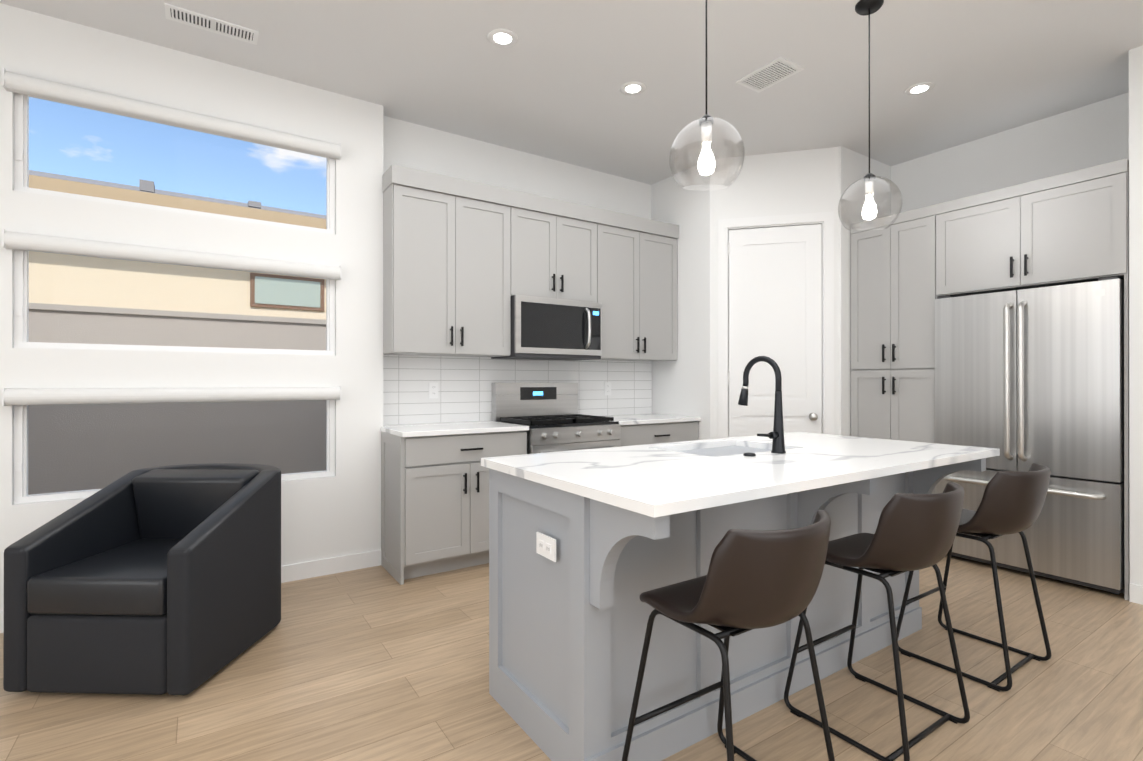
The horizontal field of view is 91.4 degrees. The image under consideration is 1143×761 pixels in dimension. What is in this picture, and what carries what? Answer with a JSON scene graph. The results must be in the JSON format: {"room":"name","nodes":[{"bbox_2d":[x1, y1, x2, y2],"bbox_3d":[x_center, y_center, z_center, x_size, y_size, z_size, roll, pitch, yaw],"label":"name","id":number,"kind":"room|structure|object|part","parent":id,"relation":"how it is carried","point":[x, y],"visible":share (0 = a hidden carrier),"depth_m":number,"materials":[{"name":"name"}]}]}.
{"room":"kitchen","nodes":[
{"label":"kitchen","id":0,"kind":"room"},
{"bbox_2d":[0,555,1142,760],"bbox_3d":[0.717,1.277,1.002,7.740,0.120,7.270,0,0,-34],"label":"floor","id":1,"kind":"structure","parent":0,"point":[378,663],"depth_m":2.15,"materials":[{"name":"brown wood"}]},
{"bbox_2d":[3,463,280,694],"bbox_3d":[-1.805,0.826,2.532,0.740,0.787,0.825,0,0,2],"label":"armchair","id":2,"kind":"object","parent":1,"relation":"on","point":[160,580],"visible":1,"depth_m":2.21,"materials":[{"name":"black leather"}]},
{"bbox_2d":[381,431,526,584],"bbox_3d":[-0.820,0.779,3.803,0.853,0.884,0.595,0,0,-34],"label":"base cabinet","id":3,"kind":"object","parent":1,"relation":"on","point":[434,504],"depth_m":3.50,"materials":[{"name":"grey wood"}]},
{"bbox_2d":[492,383,620,453],"bbox_3d":[-0.105,0.620,4.200,0.754,1.205,0.699,0,0,-34],"label":"range","id":4,"kind":"object","parent":1,"relation":"on","point":[550,417],"visible":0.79,"depth_m":4.18,"materials":[{"name":"silver metal"}]},
{"bbox_2d":[619,421,697,445],"bbox_3d":[0.544,0.781,4.710,0.871,0.884,0.595,0,0,-34],"label":"base cabinet","id":5,"kind":"object","parent":1,"relation":"on","point":[655,433],"depth_m":4.45,"materials":[{"name":"grey wood"}]},
{"bbox_2d":[381,414,700,436],"bbox_3d":[-0.127,0.323,4.249,2.504,0.030,0.621,0,0,-34],"label":"countertop","id":6,"kind":"structure","parent":5,"relation":"on","point":[428,429],"depth_m":3.75,"materials":[{"name":"stone"}]},
{"bbox_2d":[622,510,834,760],"bbox_3d":[0.455,0.788,1.568,0.454,0.860,0.491,0,0,-34],"label":"bar stool","id":7,"kind":"object","parent":1,"relation":"on","point":[753,579],"visible":1,"depth_m":1.37,"materials":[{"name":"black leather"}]},
{"bbox_3d":[0.470,0.501,1.546,0.450,0.292,0.443,0,0,-34],"label":"stool seat","id":8,"kind":"part","parent":7,"relation":"part of","materials":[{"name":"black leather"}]},
{"bbox_2d":[489,456,992,760],"bbox_3d":[0.764,0.777,2.363,2.015,0.884,0.972,0,0,-34],"label":"kitchen island","id":9,"kind":"object","parent":1,"relation":"on","point":[625,527],"depth_m":1.90,"materials":[{"name":"grey wood"}]},
{"bbox_2d":[536,532,555,561],"bbox_3d":[-0.084,0.538,1.810,0.010,0.070,0.115,0,0,-34],"label":"outlet","id":10,"kind":"object","parent":9,"relation":"attached to","point":[546,546],"visible":0.98,"depth_m":1.80,"materials":[{"name":"white plastic"}]},
{"bbox_2d":[481,445,836,519],"bbox_3d":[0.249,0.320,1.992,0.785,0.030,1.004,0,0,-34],"label":"island countertop","id":11,"kind":"structure","parent":9,"relation":"on","point":[654,483],"depth_m":1.77,"materials":[{"name":"white stone"}]},
{"bbox_2d":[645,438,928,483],"bbox_3d":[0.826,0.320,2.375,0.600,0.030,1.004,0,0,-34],"label":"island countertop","id":12,"kind":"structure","parent":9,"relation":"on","point":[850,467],"depth_m":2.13,"materials":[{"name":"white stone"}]},
{"bbox_2d":[673,444,771,455],"bbox_3d":[0.708,0.441,2.553,0.624,0.236,0.424,0,0,-34],"label":"sink","id":13,"kind":"object","parent":12,"relation":"in","point":[701,449],"depth_m":2.72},
{"bbox_2d":[738,356,785,455],"bbox_3d":[0.752,0.099,2.383,0.233,0.412,0.237,0,0,-34],"label":"faucet","id":14,"kind":"object","parent":12,"relation":"on","point":[776,435],"visible":1,"depth_m":2.35,"materials":[{"name":"black metal"}]},
{"bbox_2d":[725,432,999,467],"bbox_3d":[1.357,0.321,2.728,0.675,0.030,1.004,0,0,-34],"label":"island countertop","id":15,"kind":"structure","parent":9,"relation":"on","point":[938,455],"depth_m":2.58,"materials":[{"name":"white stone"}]},
{"bbox_2d":[784,482,969,760],"bbox_3d":[1.109,0.788,2.003,0.454,0.860,0.491,0,0,-34],"label":"bar stool","id":16,"kind":"object","parent":1,"relation":"on","point":[913,532],"visible":0.92,"depth_m":1.81,"materials":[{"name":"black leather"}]},
{"bbox_3d":[1.124,0.502,1.980,0.450,0.292,0.443,0,0,-34],"label":"stool seat","id":17,"kind":"part","parent":16,"relation":"part of","materials":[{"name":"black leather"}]},
{"bbox_2d":[850,204,937,493],"bbox_3d":[2.631,-0.003,4.320,0.630,2.450,0.615,0,0,-34],"label":"tall cabinet","id":18,"kind":"object","parent":1,"relation":"on","point":[907,268],"depth_m":4.12,"materials":[{"name":"grey wood"}]},
{"bbox_2d":[896,463,1051,691],"bbox_3d":[1.775,0.789,2.446,0.454,0.860,0.491,0,0,-34],"label":"bar stool","id":19,"kind":"object","parent":1,"relation":"on","point":[1012,502],"visible":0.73,"depth_m":2.25,"materials":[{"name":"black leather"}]},
{"bbox_3d":[1.790,0.503,2.423,0.450,0.292,0.443,0,0,-34],"label":"stool seat","id":20,"kind":"part","parent":19,"relation":"part of","materials":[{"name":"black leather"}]},
{"bbox_2d":[935,276,1124,594],"bbox_3d":[3.013,0.321,3.635,0.711,1.800,0.933,0,0,-34],"label":"refrigerator","id":21,"kind":"object","parent":1,"relation":"on","point":[1025,379],"visible":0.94,"depth_m":3.35,"materials":[{"name":"silver metal"}]},
{"bbox_2d":[0,3,1142,611],"bbox_3d":[0.717,-0.308,1.004,7.740,3.050,7.270,0,0,-34],"label":"wall","id":22,"kind":"structure","parent":0,"point":[336,515],"depth_m":3.58,"materials":[{"name":"white paint"}]},
{"bbox_2d":[14,92,334,503],"bbox_3d":[-2.146,-0.429,3.185,1.483,2.078,0.068,0,0,-34],"label":"window frames","id":23,"kind":"structure","parent":22,"relation":"in","point":[21,257],"depth_m":2.90,"materials":[{"name":"white plastic"}]},
{"bbox_2d":[2,67,341,405],"bbox_3d":[-2.096,-0.685,3.108,1.523,1.614,0.071,0,0,-34],"label":"window blind","id":24,"kind":"object","parent":23,"relation":"attached to","point":[49,90],"visible":1,"depth_m":3.00,"materials":[{"name":"white fabric"}]},
{"bbox_2d":[0,550,380,632],"bbox_3d":[-2.727,1.170,2.721,3.547,0.100,0.013,0,0,-34],"label":"baseboard","id":25,"kind":"structure","parent":22,"relation":"attached to","point":[311,569],"depth_m":3.51,"materials":[{"name":"white wood"}]},
{"bbox_2d":[382,164,521,356],"bbox_3d":[-0.857,-0.771,3.931,0.903,1.184,0.345,0,0,-34],"label":"upper cabinet","id":26,"kind":"object","parent":22,"relation":"attached to","point":[464,261],"depth_m":3.74,"materials":[{"name":"grey wood"}]},
{"bbox_2d":[383,355,651,424],"bbox_3d":[-0.289,0.065,4.511,2.480,0.486,0.009,0,0,-34],"label":"tile backsplash","id":27,"kind":"structure","parent":22,"relation":"attached to","point":[464,389],"depth_m":4.25,"materials":[{"name":"white tile"}]},
{"bbox_2d":[429,382,437,397],"bbox_3d":[-0.995,0.072,4.030,0.070,0.115,0.010,0,0,-34],"label":"outlet","id":28,"kind":"object","parent":27,"relation":"attached to","point":[433,389],"depth_m":4.03,"materials":[{"name":"white plastic"}]},
{"bbox_2d":[605,382,610,394],"bbox_3d":[0.321,0.073,4.905,0.070,0.115,0.010,0,0,-34],"label":"outlet","id":29,"kind":"object","parent":27,"relation":"attached to","point":[607,384],"depth_m":4.90,"materials":[{"name":"white plastic"}]},
{"bbox_2d":[522,192,597,301],"bbox_3d":[-0.211,-0.988,4.361,0.768,0.749,0.345,0,0,-34],"label":"upper cabinet","id":30,"kind":"object","parent":22,"relation":"attached to","point":[560,237],"depth_m":4.22,"materials":[{"name":"grey wood"}]},
{"bbox_2d":[491,295,601,360],"bbox_3d":[-0.175,-0.388,4.306,0.756,0.440,0.472,0,0,-34],"label":"over-the-range microwave","id":31,"kind":"object","parent":30,"relation":"attached to","point":[543,328],"visible":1,"depth_m":4.14,"materials":[{"name":"silver metal"}]},
{"bbox_2d":[594,208,677,361],"bbox_3d":[0.448,-0.769,4.799,0.935,1.184,0.345,0,0,-34],"label":"upper cabinet","id":32,"kind":"object","parent":22,"relation":"attached to","point":[637,256],"depth_m":4.65,"materials":[{"name":"grey wood"}]},
{"bbox_2d":[728,224,821,437],"bbox_3d":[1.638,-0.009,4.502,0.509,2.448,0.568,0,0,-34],"label":"pantry door","id":33,"kind":"structure","parent":22,"relation":"in","point":[775,294],"depth_m":4.49,"materials":[{"name":"white wood"}]},
{"bbox_2d":[718,211,833,437],"bbox_3d":[1.643,-0.048,4.530,0.874,2.542,0.138,0,0,15],"label":"door frame","id":34,"kind":"structure","parent":22,"relation":"attached to","point":[824,219],"depth_m":4.44,"materials":[{"name":"white wood"}]},
{"bbox_2d":[938,159,1128,296],"bbox_3d":[3.068,-0.909,3.664,0.630,0.640,0.965,0,0,-34],"label":"upper cabinet","id":35,"kind":"object","parent":22,"relation":"attached to","point":[1070,227],"depth_m":3.42,"materials":[{"name":"grey wood"}]},
{"bbox_2d":[1129,583,1142,604],"bbox_3d":[4.158,1.168,1.469,0.013,0.100,3.878,0,0,-34],"label":"baseboard","id":36,"kind":"structure","parent":22,"relation":"attached to","point":[1135,591],"depth_m":3.06,"materials":[{"name":"white wood"}]},
{"bbox_2d":[0,0,1142,184],"bbox_3d":[0.717,-1.893,1.007,7.740,0.120,7.270,0,0,-34],"label":"ceiling","id":37,"kind":"structure","parent":0,"point":[554,78],"depth_m":3.21,"materials":[{"name":"white paint"}]},
{"bbox_2d":[164,3,258,44],"bbox_3d":[-1.841,-1.826,2.867,0.400,0.008,0.130,0,0,-34],"label":"ceiling vent","id":38,"kind":"object","parent":37,"relation":"in","point":[205,22],"visible":1,"depth_m":2.86,"materials":[{"name":"white metal"}]},
{"bbox_2d":[487,28,517,46],"bbox_3d":[-0.368,-1.828,2.982,0.164,0.004,0.164,0,0,-34],"label":"recessed light","id":39,"kind":"object","parent":37,"relation":"in","point":[500,37],"visible":1,"depth_m":2.97,"materials":[{"name":"white"}]},
{"bbox_2d":[620,81,645,94],"bbox_3d":[0.385,-1.827,3.494,0.164,0.004,0.164,0,0,-34],"label":"recessed light","id":40,"kind":"object","parent":37,"relation":"in","point":[633,88],"visible":1,"depth_m":3.49,"materials":[{"name":"white"}]},
{"bbox_2d":[669,0,744,190],"bbox_3d":[0.510,-1.275,2.111,0.276,1.111,0.276,0,0,-34],"label":"pendant light","id":41,"kind":"object","parent":37,"relation":"hanging from","point":[706,160],"visible":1,"depth_m":2.10,"materials":[{"name":"clear glass"}]},
{"bbox_2d":[736,56,803,92],"bbox_3d":[1.183,-1.825,3.340,0.220,0.008,0.320,0,0,-34],"label":"ceiling vent","id":42,"kind":"object","parent":37,"relation":"in","point":[771,73],"visible":1,"depth_m":3.33,"materials":[{"name":"white metal"}]},
{"bbox_2d":[838,0,901,230],"bbox_3d":[1.446,-1.276,2.709,0.276,1.108,0.276,0,0,-34],"label":"pendant light","id":43,"kind":"object","parent":37,"relation":"hanging from","point":[865,8],"visible":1,"depth_m":2.70,"materials":[{"name":"clear glass"}]},
{"bbox_2d":[904,82,934,95],"bbox_3d":[2.182,-1.827,3.500,0.164,0.004,0.164,0,0,-34],"label":"recessed light","id":44,"kind":"object","parent":37,"relation":"in","point":[919,88],"visible":1,"depth_m":3.49,"materials":[{"name":"white"}]},
{"label":"outside","id":45,"kind":"structure","parent":0,"visible":0},
{"bbox_3d":[-6.431,1.634,11.356,30.000,0.200,17.870,0,0,-34],"label":"ground","id":46,"kind":"structure","parent":45,"visible":0},
{"bbox_2d":[28,303,325,494],"bbox_3d":[-2.458,0.472,5.382,26.000,2.105,0.220,0,0,-34],"label":"fence","id":47,"kind":"object","parent":46,"relation":"on","point":[257,424],"depth_m":4.65,"materials":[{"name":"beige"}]},
{"bbox_2d":[29,170,325,319],"bbox_3d":[-5.966,-1.774,12.469,30.000,6.620,9.540,0,0,-34],"label":"house","id":48,"kind":"structure","parent":46,"relation":"on","point":[72,280],"depth_m":7.69,"materials":[{"name":"beige"}]}
]}

